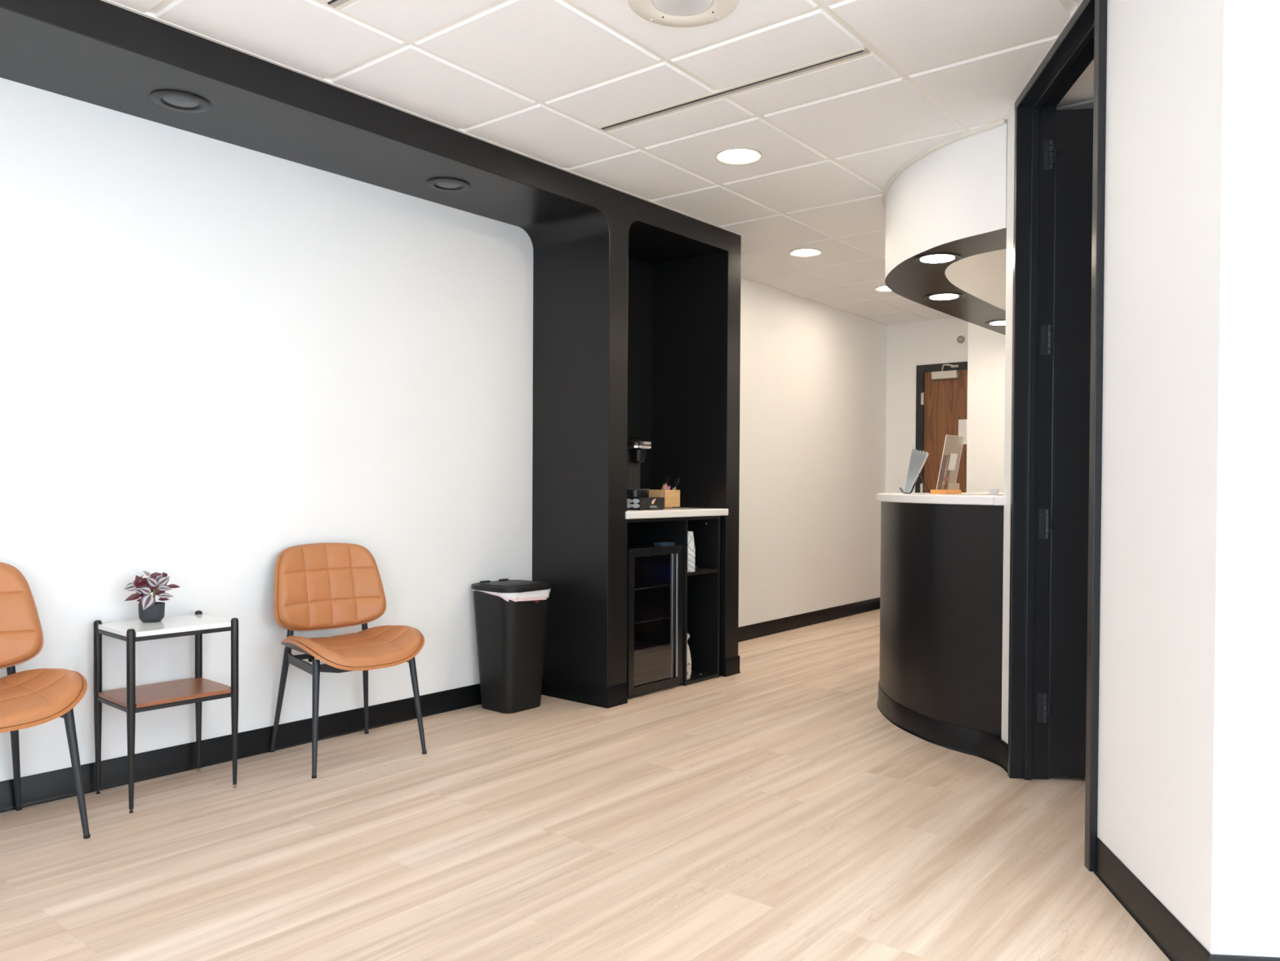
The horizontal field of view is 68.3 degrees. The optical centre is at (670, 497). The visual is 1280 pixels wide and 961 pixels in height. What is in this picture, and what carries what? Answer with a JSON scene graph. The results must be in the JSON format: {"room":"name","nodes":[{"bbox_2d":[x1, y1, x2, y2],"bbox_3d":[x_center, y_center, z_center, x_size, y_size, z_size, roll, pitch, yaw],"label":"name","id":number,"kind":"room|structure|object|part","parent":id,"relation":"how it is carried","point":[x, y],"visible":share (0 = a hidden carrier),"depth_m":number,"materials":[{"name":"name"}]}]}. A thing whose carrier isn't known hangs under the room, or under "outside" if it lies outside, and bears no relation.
{"room":"reception waiting area","nodes":[
{"label":"reception waiting area","id":0,"kind":"room"},
{"bbox_2d":[0,77,533,781],"bbox_3d":[-2.691,-0.258,2.672,0.120,2.628,6.190,1,1,39],"label":"wall","id":1,"kind":"structure","parent":0,"point":[219,358],"depth_m":3.75,"materials":[{"name":"white paint"}]},
{"bbox_2d":[0,683,481,813],"bbox_3d":[-2.663,1.006,2.629,0.012,0.102,6.140,1,1,39],"label":"baseboard","id":2,"kind":"structure","parent":1,"relation":"attached to","point":[57,784],"depth_m":3.73,"materials":[{"name":"black plastic"}]},
{"bbox_2d":[0,0,741,687],"bbox_3d":[-2.123,-0.243,2.913,0.633,2.598,7.278,1,1,39],"label":"frame","id":3,"kind":"structure","parent":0,"point":[637,301],"depth_m":4.73,"materials":[{"name":"black paint"}]},
{"bbox_2d":[149,89,211,112],"bbox_3d":[-1.723,-1.394,3.316,0.192,0.007,0.192,1,1,39],"label":"recessed light","id":4,"kind":"object","parent":3,"relation":"in","point":[174,100],"visible":1,"depth_m":3.31,"materials":[{"name":"black metal"}]},
{"bbox_2d":[101,0,743,235],"bbox_3d":[-1.861,-1.516,2.694,0.016,0.010,7.283,1,1,39],"label":"trim","id":5,"kind":"structure","parent":3,"relation":"attached to","point":[146,14],"depth_m":3.58,"materials":[{"name":"silver metal"}]},
{"bbox_2d":[426,177,470,191],"bbox_3d":[-0.995,-1.402,4.220,0.192,0.007,0.192,1,1,39],"label":"recessed light","id":6,"kind":"object","parent":3,"relation":"in","point":[443,184],"visible":1,"depth_m":4.21,"materials":[{"name":"black metal"}]},
{"bbox_2d":[541,675,627,708],"bbox_3d":[-0.483,0.987,4.899,0.560,0.102,0.154,1,1,39],"label":"baseboard","id":7,"kind":"structure","parent":3,"relation":"attached to","point":[553,686],"depth_m":4.78,"materials":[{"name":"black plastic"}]},
{"bbox_2d":[719,655,740,676],"bbox_3d":[0.124,0.979,5.704,0.624,0.102,0.153,1,1,39],"label":"baseboard","id":8,"kind":"structure","parent":3,"relation":"attached to","point":[730,666],"depth_m":5.48,"materials":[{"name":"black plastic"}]},
{"bbox_2d":[0,608,1169,960],"bbox_3d":[1.313,1.135,2.292,7.400,0.100,11.200,1,1,39],"label":"floor","id":9,"kind":"structure","parent":0,"point":[771,810],"depth_m":2.87,"materials":[{"name":"brown wood"}]},
{"bbox_2d":[0,562,90,839],"bbox_3d":[-2.117,0.630,2.859,0.512,0.853,0.520,1,1,36],"label":"chair","id":10,"kind":"object","parent":9,"relation":"on","point":[29,698],"visible":1,"depth_m":2.97,"materials":[{"name":"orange leather"}]},
{"bbox_3d":[-2.184,0.833,3.136,0.027,0.426,0.095,0,1,-27],"label":"leg","id":11,"kind":"part","parent":10,"relation":"part of","materials":[{"name":"grey metal"}]},
{"bbox_2d":[0,563,41,667],"bbox_3d":[-2.252,0.379,2.954,0.133,0.349,0.460,1,1,36],"label":"backrest","id":12,"kind":"object","parent":10,"relation":"on","point":[20,628],"depth_m":3.07,"materials":[{"name":"orange leather"}]},
{"bbox_2d":[0,668,82,728],"bbox_3d":[-2.091,0.601,2.840,0.444,0.110,0.487,1,1,36],"label":"seat cushion","id":13,"kind":"object","parent":10,"relation":"on","point":[29,698],"depth_m":2.86,"materials":[{"name":"orange leather"}]},
{"bbox_3d":[-1.853,0.837,2.930,0.090,0.428,0.029,0,1,12],"label":"leg","id":14,"kind":"part","parent":10,"relation":"part of","materials":[{"name":"grey metal"}]},
{"bbox_2d":[93,610,238,813],"bbox_3d":[-1.808,0.743,3.383,0.322,0.618,0.374,1,1,40],"label":"side table","id":15,"kind":"object","parent":9,"relation":"on","point":[132,699],"visible":1,"depth_m":3.33,"materials":[{"name":"black metal"}]},
{"bbox_3d":[-2.033,0.736,3.345,0.026,0.606,0.026,1,1,40],"label":"leg","id":16,"kind":"part","parent":15,"relation":"part of","materials":[{"name":"black metal"}]},
{"bbox_3d":[-1.806,0.740,3.154,0.026,0.606,0.026,1,1,40],"label":"leg","id":17,"kind":"part","parent":15,"relation":"part of","materials":[{"name":"black metal"}]},
{"bbox_2d":[124,570,179,622],"bbox_3d":[-1.868,0.354,3.398,0.179,0.185,0.100,0,1,-29],"label":"potted plant","id":18,"kind":"object","parent":15,"relation":"on","point":[150,611],"visible":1,"depth_m":3.37,"materials":[{"name":"purple plant"}]},
{"bbox_3d":[-1.873,0.413,3.400,0.085,0.066,0.085,1,1,39],"label":"pot","id":19,"kind":"part","parent":18,"relation":"part of","materials":[{"name":"grey ceramic"}]},
{"bbox_3d":[-1.875,0.339,3.403,0.051,0.106,0.033,0,1,-29],"label":"stem","id":20,"kind":"part","parent":18,"relation":"part of","materials":[{"name":"green plant"}]},
{"bbox_2d":[97,677,231,708],"bbox_3d":[-1.808,0.696,3.382,0.304,0.014,0.356,1,1,40],"label":"shelf","id":21,"kind":"object","parent":15,"relation":"attached to","point":[168,694],"depth_m":3.33,"materials":[{"name":"brown wood"}]},
{"bbox_3d":[-1.808,0.711,3.382,0.308,0.014,0.360,1,1,40],"label":"rail","id":22,"kind":"part","parent":15,"relation":"part of","materials":[{"name":"black metal"}]},
{"bbox_3d":[-1.806,0.472,3.379,0.308,0.014,0.360,1,1,40],"label":"rail","id":23,"kind":"part","parent":15,"relation":"part of","materials":[{"name":"black"}]},
{"bbox_3d":[-1.809,0.734,3.611,0.026,0.606,0.026,1,1,40],"label":"leg","id":24,"kind":"part","parent":15,"relation":"part of","materials":[{"name":"black metal"}]},
{"bbox_3d":[-1.582,0.738,3.421,0.026,0.606,0.026,1,1,40],"label":"leg","id":25,"kind":"part","parent":15,"relation":"part of","materials":[{"name":"black metal"}]},
{"bbox_2d":[269,542,426,778],"bbox_3d":[-1.318,0.621,3.845,0.520,0.853,0.512,0,1,-45],"label":"chair","id":26,"kind":"object","parent":9,"relation":"on","point":[318,586],"visible":1,"depth_m":3.87,"materials":[{"name":"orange leather"}]},
{"bbox_3d":[-1.600,0.826,3.871,0.095,0.426,0.028,1,1,18],"label":"leg","id":27,"kind":"part","parent":26,"relation":"part of","materials":[{"name":"grey metal"}]},
{"bbox_3d":[-1.463,0.652,3.728,0.008,0.054,0.345,0,1,-40],"label":"rail","id":28,"kind":"part","parent":26,"relation":"part of","materials":[{"name":"grey metal"}]},
{"bbox_3d":[-1.426,0.652,3.954,0.344,0.020,0.008,0,1,-45],"label":"cross plate","id":29,"kind":"part","parent":26,"relation":"part of","materials":[{"name":"grey metal"}]},
{"bbox_3d":[-1.346,0.831,3.575,0.029,0.428,0.090,0,1,-21],"label":"leg","id":30,"kind":"part","parent":26,"relation":"part of","materials":[{"name":"grey metal"}]},
{"bbox_2d":[278,543,385,629],"bbox_3d":[-1.435,0.370,3.961,0.460,0.349,0.133,0,1,-45],"label":"backrest","id":31,"kind":"object","parent":26,"relation":"on","point":[322,586],"depth_m":3.95,"materials":[{"name":"orange leather"}]},
{"bbox_3d":[-1.229,0.663,3.755,0.392,0.042,0.008,0,1,-45],"label":"cross plate","id":32,"kind":"part","parent":26,"relation":"part of","materials":[{"name":"grey metal"}]},
{"bbox_2d":[284,625,421,666],"bbox_3d":[-1.296,0.592,3.822,0.487,0.110,0.444,0,1,-45],"label":"seat cushion","id":33,"kind":"object","parent":26,"relation":"on","point":[384,646],"depth_m":3.77,"materials":[{"name":"orange leather"}]},
{"bbox_3d":[-1.339,0.824,4.129,0.027,0.426,0.095,0,1,-17],"label":"leg","id":34,"kind":"part","parent":26,"relation":"part of","materials":[{"name":"grey metal"}]},
{"bbox_3d":[-1.046,0.828,3.871,0.090,0.428,0.029,1,1,21],"label":"leg","id":35,"kind":"part","parent":26,"relation":"part of","materials":[{"name":"grey metal"}]},
{"bbox_2d":[471,578,551,713],"bbox_3d":[-0.792,0.728,4.684,0.330,0.622,0.328,1,1,39],"label":"trash can","id":36,"kind":"object","parent":9,"relation":"on","point":[511,635],"visible":0.99,"depth_m":4.58,"materials":[{"name":"black plastic"}]},
{"bbox_3d":[-0.790,0.439,4.680,0.330,0.026,0.328,1,1,39],"label":"lid","id":37,"kind":"part","parent":36,"relation":"part of","materials":[{"name":"black plastic"}]},
{"bbox_2d":[472,588,551,602],"bbox_3d":[-0.790,0.477,4.680,0.321,0.063,0.316,1,1,39],"label":"liner","id":38,"kind":"object","parent":36,"relation":"in","point":[540,594],"visible":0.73,"depth_m":4.55,"materials":[{"name":"white plastic"}]},
{"bbox_3d":[-0.653,0.426,4.652,0.030,0.010,0.088,1,1,39],"label":"finger pull","id":39,"kind":"part","parent":36,"relation":"part of","materials":[{"name":"black plastic"}]},
{"bbox_2d":[626,542,684,697],"bbox_3d":[-0.257,0.647,5.162,0.482,0.778,0.454,1,1,39],"label":"mini fridge","id":40,"kind":"object","parent":9,"relation":"on","point":[655,574],"visible":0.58,"depth_m":5.21,"materials":[{"name":"black glass"}]},
{"bbox_2d":[634,581,669,590],"bbox_3d":[-0.267,0.480,5.168,0.361,0.006,0.384,1,1,39],"label":"wire shelf","id":41,"kind":"object","parent":40,"relation":"attached to","point":[644,584],"depth_m":5.22,"materials":[{"name":"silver metal"}]},
{"bbox_2d":[634,613,669,623],"bbox_3d":[-0.268,0.660,5.171,0.361,0.006,0.384,1,1,39],"label":"wire shelf","id":42,"kind":"object","parent":40,"relation":"attached to","point":[664,617],"depth_m":5.23,"materials":[{"name":"silver metal"}]},
{"bbox_2d":[634,640,669,653],"bbox_3d":[-0.269,0.820,5.173,0.361,0.006,0.384,1,1,39],"label":"wire shelf","id":43,"kind":"object","parent":40,"relation":"attached to","point":[654,645],"depth_m":5.24,"materials":[{"name":"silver metal"}]},
{"bbox_2d":[653,542,675,546],"bbox_3d":[-0.035,0.256,5.173,0.068,0.021,0.124,1,1,39],"label":"plastic tray","id":44,"kind":"object","parent":40,"relation":"on","point":[658,544],"visible":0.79,"depth_m":5.14,"materials":[{"name":"blue plastic"}]},
{"bbox_2d":[626,515,719,685],"bbox_3d":[-0.176,0.569,5.279,0.518,0.932,0.821,1,1,39],"label":"base cabinet","id":45,"kind":"object","parent":9,"relation":"on","point":[701,587],"visible":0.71,"depth_m":5.44,"materials":[{"name":"black laminate"}]},
{"bbox_3d":[-0.430,0.571,4.965,0.518,0.932,0.014,1,1,39],"label":"panel","id":46,"kind":"part","parent":45,"relation":"part of","materials":[{"name":"black laminate"}]},
{"bbox_3d":[-0.174,0.112,5.273,0.518,0.018,0.792,1,1,39],"label":"panel","id":47,"kind":"part","parent":45,"relation":"part of","materials":[{"name":"black laminate"}]},
{"bbox_2d":[625,497,728,519],"bbox_3d":[-0.168,0.048,5.280,0.583,0.106,0.879,1,1,39],"label":"countertop","id":48,"kind":"structure","parent":45,"relation":"on","point":[675,512],"depth_m":5.07,"materials":[{"name":"white stone"}]},
{"bbox_2d":[626,503,633,507],"bbox_3d":[-0.215,0.042,5.054,0.051,0.026,0.040,1,1,39],"label":"pod","id":49,"kind":"object","parent":48,"relation":"in","point":[628,505],"visible":0.61,"depth_m":5.04,"materials":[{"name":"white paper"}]},
{"bbox_2d":[626,498,633,502],"bbox_3d":[-0.215,0.016,5.054,0.051,0.026,0.040,1,1,39],"label":"pod","id":50,"kind":"object","parent":49,"relation":"on","point":[628,500],"visible":0.59,"depth_m":5.04,"materials":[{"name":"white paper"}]},
{"bbox_2d":[631,503,639,508],"bbox_3d":[-0.175,0.043,5.022,0.051,0.026,0.040,1,1,39],"label":"pod","id":51,"kind":"object","parent":48,"relation":"in","point":[634,505],"visible":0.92,"depth_m":5.01,"materials":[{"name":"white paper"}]},
{"bbox_2d":[631,498,639,503],"bbox_3d":[-0.174,0.016,5.021,0.051,0.026,0.040,1,1,39],"label":"pod","id":52,"kind":"object","parent":51,"relation":"on","point":[634,500],"visible":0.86,"depth_m":5.01,"materials":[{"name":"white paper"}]},
{"bbox_2d":[626,436,652,497],"bbox_3d":[-0.227,-0.168,5.138,0.258,0.328,0.168,1,1,39],"label":"coffee machine","id":53,"kind":"object","parent":48,"relation":"on","point":[637,447],"visible":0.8,"depth_m":5.07,"materials":[{"name":"black plastic"}]},
{"bbox_3d":[-0.178,-0.227,5.100,0.096,0.077,0.096,1,1,39],"label":"spout","id":54,"kind":"part","parent":53,"relation":"part of","materials":[{"name":"black plastic"}]},
{"bbox_3d":[-0.135,-0.294,5.066,0.027,0.017,0.066,1,1,39],"label":"handle","id":55,"kind":"part","parent":53,"relation":"part of","materials":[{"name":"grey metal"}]},
{"bbox_3d":[-0.224,0.029,5.159,0.321,0.066,0.205,1,1,39],"label":"pod drawer","id":56,"kind":"part","parent":48,"relation":"part of","materials":[{"name":"black plastic"}]},
{"bbox_2d":[648,489,679,508],"bbox_3d":[-0.048,0.007,5.426,0.146,0.106,0.146,1,1,36],"label":"caddy","id":57,"kind":"object","parent":48,"relation":"on","point":[672,497],"visible":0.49,"depth_m":5.37,"materials":[{"name":"brown wood"}]},
{"bbox_2d":[686,633,691,679],"bbox_3d":[0.077,0.888,5.274,0.073,0.255,0.081,1,1,39],"label":"cloth bag","id":58,"kind":"object","parent":45,"relation":"on","point":[688,657],"visible":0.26,"depth_m":5.25,"materials":[{"name":"fabric"}]},
{"bbox_3d":[-0.022,1.021,5.481,0.518,0.016,0.290,1,1,39],"label":"panel","id":59,"kind":"part","parent":45,"relation":"part of","materials":[{"name":"black laminate"}]},
{"bbox_2d":[687,568,718,575],"bbox_3d":[-0.018,0.417,5.472,0.518,0.016,0.290,1,1,39],"label":"shelf","id":60,"kind":"object","parent":45,"relation":"attached to","point":[702,571],"depth_m":5.38,"materials":[{"name":"black laminate"}]},
{"bbox_3d":[0.076,0.566,5.593,0.518,0.932,0.015,1,1,39],"label":"panel","id":61,"kind":"part","parent":45,"relation":"part of","materials":[{"name":"black laminate"}]},
{"bbox_2d":[876,501,1008,773],"bbox_3d":[1.461,0.531,5.012,0.653,1.034,2.771,1,1,18],"label":"reception desk","id":62,"kind":"object","parent":9,"relation":"on","point":[941,574],"depth_m":4.01,"materials":[{"name":"black laminate"}]},
{"bbox_2d":[875,492,1004,505],"bbox_3d":[1.571,-0.005,5.057,0.814,0.037,2.623,1,1,21],"label":"countertop","id":63,"kind":"structure","parent":62,"relation":"on","point":[965,498],"depth_m":4.05,"materials":[{"name":"white stone"}]},
{"bbox_2d":[899,473,929,493],"bbox_3d":[1.241,-0.075,4.783,0.151,0.107,0.094,1,1,18],"label":"stand","id":64,"kind":"object","parent":63,"relation":"on","point":[912,489],"visible":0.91,"depth_m":4.75,"materials":[{"name":"black"}]},
{"bbox_2d":[903,447,913,492],"bbox_3d":[1.210,-0.143,4.792,0.042,0.230,0.100,1,1,18],"label":"brochure","id":65,"kind":"object","parent":64,"relation":"in","point":[912,447],"visible":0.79,"depth_m":4.75,"materials":[{"name":"white paper"}]},
{"bbox_2d":[904,448,914,489],"bbox_3d":[1.214,-0.137,4.795,0.044,0.219,0.100,1,1,18],"label":"brochure","id":66,"kind":"object","parent":64,"relation":"in","point":[913,449],"visible":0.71,"depth_m":4.75,"materials":[{"name":"grey paper"}]},
{"bbox_2d":[904,449,915,491],"bbox_3d":[1.216,-0.135,4.793,0.047,0.215,0.100,1,1,18],"label":"brochure","id":67,"kind":"object","parent":64,"relation":"in","point":[914,450],"visible":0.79,"depth_m":4.75,"materials":[{"name":"grey paper"}]},
{"bbox_2d":[904,450,915,492],"bbox_3d":[1.219,-0.133,4.790,0.049,0.210,0.100,1,1,18],"label":"brochure","id":68,"kind":"object","parent":64,"relation":"in","point":[915,451],"visible":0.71,"depth_m":4.75,"materials":[{"name":"grey paper"}]},
{"bbox_2d":[905,449,917,491],"bbox_3d":[1.224,-0.136,4.792,0.054,0.217,0.100,1,1,18],"label":"brochure","id":69,"kind":"object","parent":64,"relation":"in","point":[916,450],"visible":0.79,"depth_m":4.75,"materials":[{"name":"grey paper"}]},
{"bbox_2d":[905,450,918,492],"bbox_3d":[1.227,-0.134,4.789,0.057,0.212,0.100,1,1,18],"label":"brochure","id":70,"kind":"object","parent":64,"relation":"in","point":[917,451],"visible":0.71,"depth_m":4.75,"materials":[{"name":"grey paper"}]},
{"bbox_2d":[906,451,919,491],"bbox_3d":[1.229,-0.131,4.787,0.059,0.208,0.100,1,1,18],"label":"brochure","id":71,"kind":"object","parent":64,"relation":"in","point":[917,451],"visible":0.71,"depth_m":4.75,"materials":[{"name":"grey paper"}]},
{"bbox_2d":[906,449,920,492],"bbox_3d":[1.235,-0.135,4.789,0.065,0.214,0.100,1,1,18],"label":"brochure","id":72,"kind":"object","parent":64,"relation":"in","point":[920,450],"visible":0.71,"depth_m":4.75,"materials":[{"name":"grey paper"}]},
{"bbox_2d":[906,451,921,491],"bbox_3d":[1.237,-0.132,4.786,0.067,0.209,0.100,1,1,18],"label":"brochure","id":73,"kind":"object","parent":64,"relation":"in","point":[920,451],"visible":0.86,"depth_m":4.75,"materials":[{"name":"grey paper"}]},
{"bbox_2d":[906,452,922,492],"bbox_3d":[1.239,-0.130,4.783,0.069,0.204,0.100,1,1,18],"label":"brochure","id":74,"kind":"object","parent":64,"relation":"in","point":[921,452],"visible":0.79,"depth_m":4.74,"materials":[{"name":"grey paper"}]},
{"bbox_2d":[907,450,924,491],"bbox_3d":[1.245,-0.133,4.785,0.075,0.211,0.100,1,1,18],"label":"brochure","id":75,"kind":"object","parent":64,"relation":"in","point":[922,451],"visible":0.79,"depth_m":4.75,"materials":[{"name":"grey paper"}]},
{"bbox_2d":[907,451,924,492],"bbox_3d":[1.247,-0.130,4.783,0.077,0.206,0.100,1,1,18],"label":"brochure","id":76,"kind":"object","parent":64,"relation":"in","point":[923,451],"visible":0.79,"depth_m":4.74,"materials":[{"name":"grey paper"}]},
{"bbox_2d":[908,452,924,491],"bbox_3d":[1.249,-0.128,4.780,0.079,0.201,0.100,1,1,18],"label":"brochure","id":77,"kind":"object","parent":64,"relation":"in","point":[924,452],"visible":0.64,"depth_m":4.74,"materials":[{"name":"grey paper"}]},
{"bbox_2d":[908,451,927,492],"bbox_3d":[1.255,-0.131,4.782,0.086,0.207,0.100,1,1,18],"label":"brochure","id":78,"kind":"object","parent":64,"relation":"in","point":[926,451],"visible":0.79,"depth_m":4.74,"materials":[{"name":"grey paper"}]},
{"bbox_2d":[909,452,928,491],"bbox_3d":[1.257,-0.128,4.780,0.087,0.202,0.100,1,1,18],"label":"brochure","id":79,"kind":"object","parent":64,"relation":"in","point":[926,452],"visible":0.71,"depth_m":4.74,"materials":[{"name":"grey paper"}]},
{"bbox_2d":[909,453,928,492],"bbox_3d":[1.259,-0.126,4.777,0.089,0.197,0.100,1,1,18],"label":"brochure","id":80,"kind":"object","parent":64,"relation":"in","point":[927,453],"visible":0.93,"depth_m":4.75,"materials":[{"name":"white paper"}]},
{"bbox_3d":[1.276,-0.074,4.746,0.061,0.105,0.014,1,1,18],"label":"leg","id":81,"kind":"part","parent":64,"relation":"part of","materials":[{"name":"black metal"}]},
{"bbox_2d":[929,434,964,493],"bbox_3d":[1.392,-0.165,4.726,0.083,0.291,0.230,1,1,42],"label":"sign holder","id":82,"kind":"object","parent":63,"relation":"on","point":[952,462],"visible":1,"depth_m":4.70,"materials":[{"name":"clear plastic"}]},
{"bbox_2d":[990,487,999,494],"bbox_3d":[1.506,-0.032,4.385,0.036,0.036,0.050,1,1,24],"label":"card holder","id":83,"kind":"object","parent":63,"relation":"on","point":[993,491],"visible":1,"depth_m":4.36,"materials":[{"name":"white plastic"}]},
{"bbox_2d":[109,0,1093,324],"bbox_3d":[1.393,-1.543,2.453,8.031,0.104,11.588,1,1,39],"label":"ceiling","id":84,"kind":"structure","parent":0,"point":[538,79],"depth_m":3.45,"materials":[{"name":"tile"}]},
{"bbox_2d":[320,0,357,9],"bbox_3d":[-0.574,-1.508,2.536,1.189,0.011,0.062,1,1,37],"label":"ceiling vent","id":85,"kind":"object","parent":84,"relation":"in","point":[337,4],"visible":1,"depth_m":2.88,"materials":[{"name":"beige metal"}]},
{"bbox_2d":[627,0,738,26],"bbox_3d":[0.037,-1.502,2.846,0.336,0.012,0.336,1,1,39],"label":"ceiling speaker","id":86,"kind":"object","parent":84,"relation":"attached to","point":[673,13],"visible":1,"depth_m":2.90,"materials":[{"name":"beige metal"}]},
{"bbox_2d":[652,0,713,16],"bbox_3d":[0.037,-1.501,2.846,0.186,0.008,0.186,1,1,39],"label":"grille","id":87,"kind":"object","parent":86,"relation":"attached to","point":[660,7],"depth_m":2.88,"materials":[{"name":"white plastic"}]},
{"bbox_2d":[596,46,871,132],"bbox_3d":[0.189,-1.518,3.538,1.189,0.011,0.061,1,1,37],"label":"ceiling vent","id":88,"kind":"object","parent":84,"relation":"in","point":[860,52],"visible":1,"depth_m":3.48,"materials":[{"name":"beige metal"}]},
{"bbox_2d":[715,146,761,164],"bbox_3d":[0.302,-1.520,4.188,0.204,0.008,0.204,1,1,39],"label":"recessed light","id":89,"kind":"object","parent":84,"relation":"in","point":[737,155],"visible":1,"depth_m":4.18,"materials":[{"name":"beige plastic"}]},
{"bbox_2d":[789,248,822,257],"bbox_3d":[0.846,-1.541,5.918,0.204,0.008,0.204,1,1,39],"label":"recessed light","id":90,"kind":"object","parent":84,"relation":"in","point":[802,252],"visible":1,"depth_m":5.92,"materials":[{"name":"beige plastic"}]},
{"bbox_2d":[874,285,892,291],"bbox_3d":[1.612,-1.551,6.976,0.204,0.008,0.204,1,1,39],"label":"recessed light","id":91,"kind":"object","parent":84,"relation":"in","point":[882,288],"visible":0.52,"depth_m":7.00,"materials":[{"name":"beige"}]},
{"bbox_2d":[738,277,887,626],"bbox_3d":[0.900,-0.301,7.301,0.120,2.628,3.393,1,1,37],"label":"wall","id":92,"kind":"structure","parent":0,"point":[813,393],"depth_m":7.43,"materials":[{"name":"white paint"}]},
{"bbox_2d":[737,597,879,642],"bbox_3d":[0.945,0.962,7.278,0.012,0.102,3.393,1,1,37],"label":"baseboard","id":93,"kind":"structure","parent":92,"relation":"attached to","point":[778,625],"depth_m":7.42,"materials":[{"name":"black plastic"}]},
{"bbox_2d":[740,275,888,324],"bbox_3d":[0.963,-1.563,7.241,0.018,0.010,3.393,1,1,37],"label":"trim","id":94,"kind":"structure","parent":92,"relation":"attached to","point":[790,292],"depth_m":7.41,"materials":[{"name":"silver metal"}]},
{"bbox_2d":[885,317,968,493],"bbox_3d":[2.557,-0.304,8.191,1.500,2.628,0.120,1,1,39],"label":"wall","id":95,"kind":"structure","parent":0,"point":[909,345],"depth_m":8.46,"materials":[{"name":"white paint"}]},
{"bbox_2d":[915,361,967,493],"bbox_3d":[2.588,-0.081,8.107,1.006,2.183,0.176,1,1,39],"label":"door","id":96,"kind":"structure","parent":95,"relation":"in","point":[941,388],"depth_m":8.26,"materials":[{"name":"brown wood"}]},
{"bbox_3d":[2.413,-1.131,8.165,0.148,0.060,0.055,1,1,33],"label":"closer arm","id":97,"kind":"part","parent":96,"relation":"part of","materials":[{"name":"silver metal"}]},
{"bbox_2d":[958,418,967,444],"bbox_3d":[2.600,-0.569,8.079,0.278,0.215,0.004,1,1,39],"label":"paper notice","id":98,"kind":"object","parent":96,"relation":"attached to","point":[962,424],"visible":0.36,"depth_m":8.14,"materials":[{"name":"white paper"}]},
{"bbox_2d":[956,335,964,343],"bbox_3d":[2.500,-1.368,8.133,0.066,0.066,0.026,1,1,39],"label":"fire alarm","id":99,"kind":"object","parent":95,"relation":"attached to","point":[961,339],"visible":1,"depth_m":8.12,"materials":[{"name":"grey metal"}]},
{"bbox_2d":[966,321,1005,492],"bbox_3d":[4.700,-0.254,5.473,5.552,2.628,1.425,1,1,39],"label":"wall","id":100,"kind":"structure","parent":0,"point":[986,347],"depth_m":6.57,"materials":[{"name":"white paint"}]},
{"bbox_2d":[881,118,1006,208],"bbox_3d":[1.542,-1.526,5.217,0.604,0.022,2.892,1,1,20],"label":"trim","id":101,"kind":"structure","parent":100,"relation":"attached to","point":[996,123],"depth_m":4.04,"materials":[{"name":"beige metal"}]},
{"bbox_2d":[884,119,1007,335],"bbox_3d":[1.683,-1.325,5.176,0.848,0.452,2.870,1,1,21],"label":"soffit","id":102,"kind":"object","parent":100,"relation":"attached to","point":[953,199],"depth_m":4.18,"materials":[{"name":"white paint"}]},
{"bbox_2d":[913,252,961,264],"bbox_3d":[1.213,-1.088,4.288,0.212,0.008,0.212,1,1,39],"label":"recessed light","id":103,"kind":"object","parent":102,"relation":"in","point":[940,258],"visible":1,"depth_m":4.28,"materials":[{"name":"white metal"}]},
{"bbox_2d":[924,292,964,301],"bbox_3d":[1.494,-1.098,5.152,0.212,0.008,0.212,1,1,39],"label":"recessed light","id":104,"kind":"object","parent":102,"relation":"in","point":[947,296],"visible":1,"depth_m":5.14,"materials":[{"name":"white metal"}]},
{"bbox_2d":[985,320,1005,326],"bbox_3d":[2.098,-1.106,5.959,0.212,0.008,0.212,1,1,39],"label":"recessed light","id":105,"kind":"object","parent":102,"relation":"in","point":[997,322],"visible":0.65,"depth_m":5.98,"materials":[{"name":"white metal"}]},
{"bbox_2d":[1001,0,1279,957],"bbox_3d":[3.221,-0.224,2.714,3.950,2.628,1.760,0,1,5],"label":"wall","id":106,"kind":"structure","parent":0,"point":[1188,741],"depth_m":2.14,"materials":[{"name":"white paint"}]},
{"bbox_2d":[1002,0,1084,119],"bbox_3d":[1.252,-1.501,2.878,0.020,0.010,1.760,0,1,5],"label":"trim","id":107,"kind":"structure","parent":106,"relation":"attached to","point":[1011,108],"depth_m":3.28,"materials":[{"name":"silver metal"}]},
{"bbox_2d":[1007,0,1106,871],"bbox_3d":[1.732,-0.207,3.110,0.957,2.566,0.912,0,1,5],"label":"door","id":108,"kind":"structure","parent":106,"relation":"in","point":[1060,157],"depth_m":3.54,"materials":[{"name":"black wood"}]},
{"bbox_2d":[1093,837,1279,960],"bbox_3d":[3.133,1.045,2.190,3.912,0.102,0.688,0,1,5],"label":"baseboard","id":109,"kind":"structure","parent":106,"relation":"attached to","point":[1163,928],"depth_m":2.33,"materials":[{"name":"black plastic"}]},
{"bbox_3d":[0.093,0.268,5.274,0.091,0.109,0.091,0,1,-27],"label":"paper cup","id":110,"kind":"object","parent":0,"visible":0},
{"bbox_3d":[0.092,0.259,5.274,0.091,0.109,0.091,0,1,12],"label":"paper cup","id":111,"kind":"object","parent":110,"relation":"on","visible":0},
{"label":"paper cup","id":112,"kind":"object","parent":111,"relation":"on","visible":0},
{"bbox_2d":[687,531,695,551],"bbox_3d":[0.093,0.241,5.273,0.091,0.108,0.091,0,1,-2],"label":"paper cup","id":113,"kind":"object","parent":112,"relation":"on","point":[691,543],"visible":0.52,"depth_m":5.24,"materials":[{"name":"white paper"}]}
]}

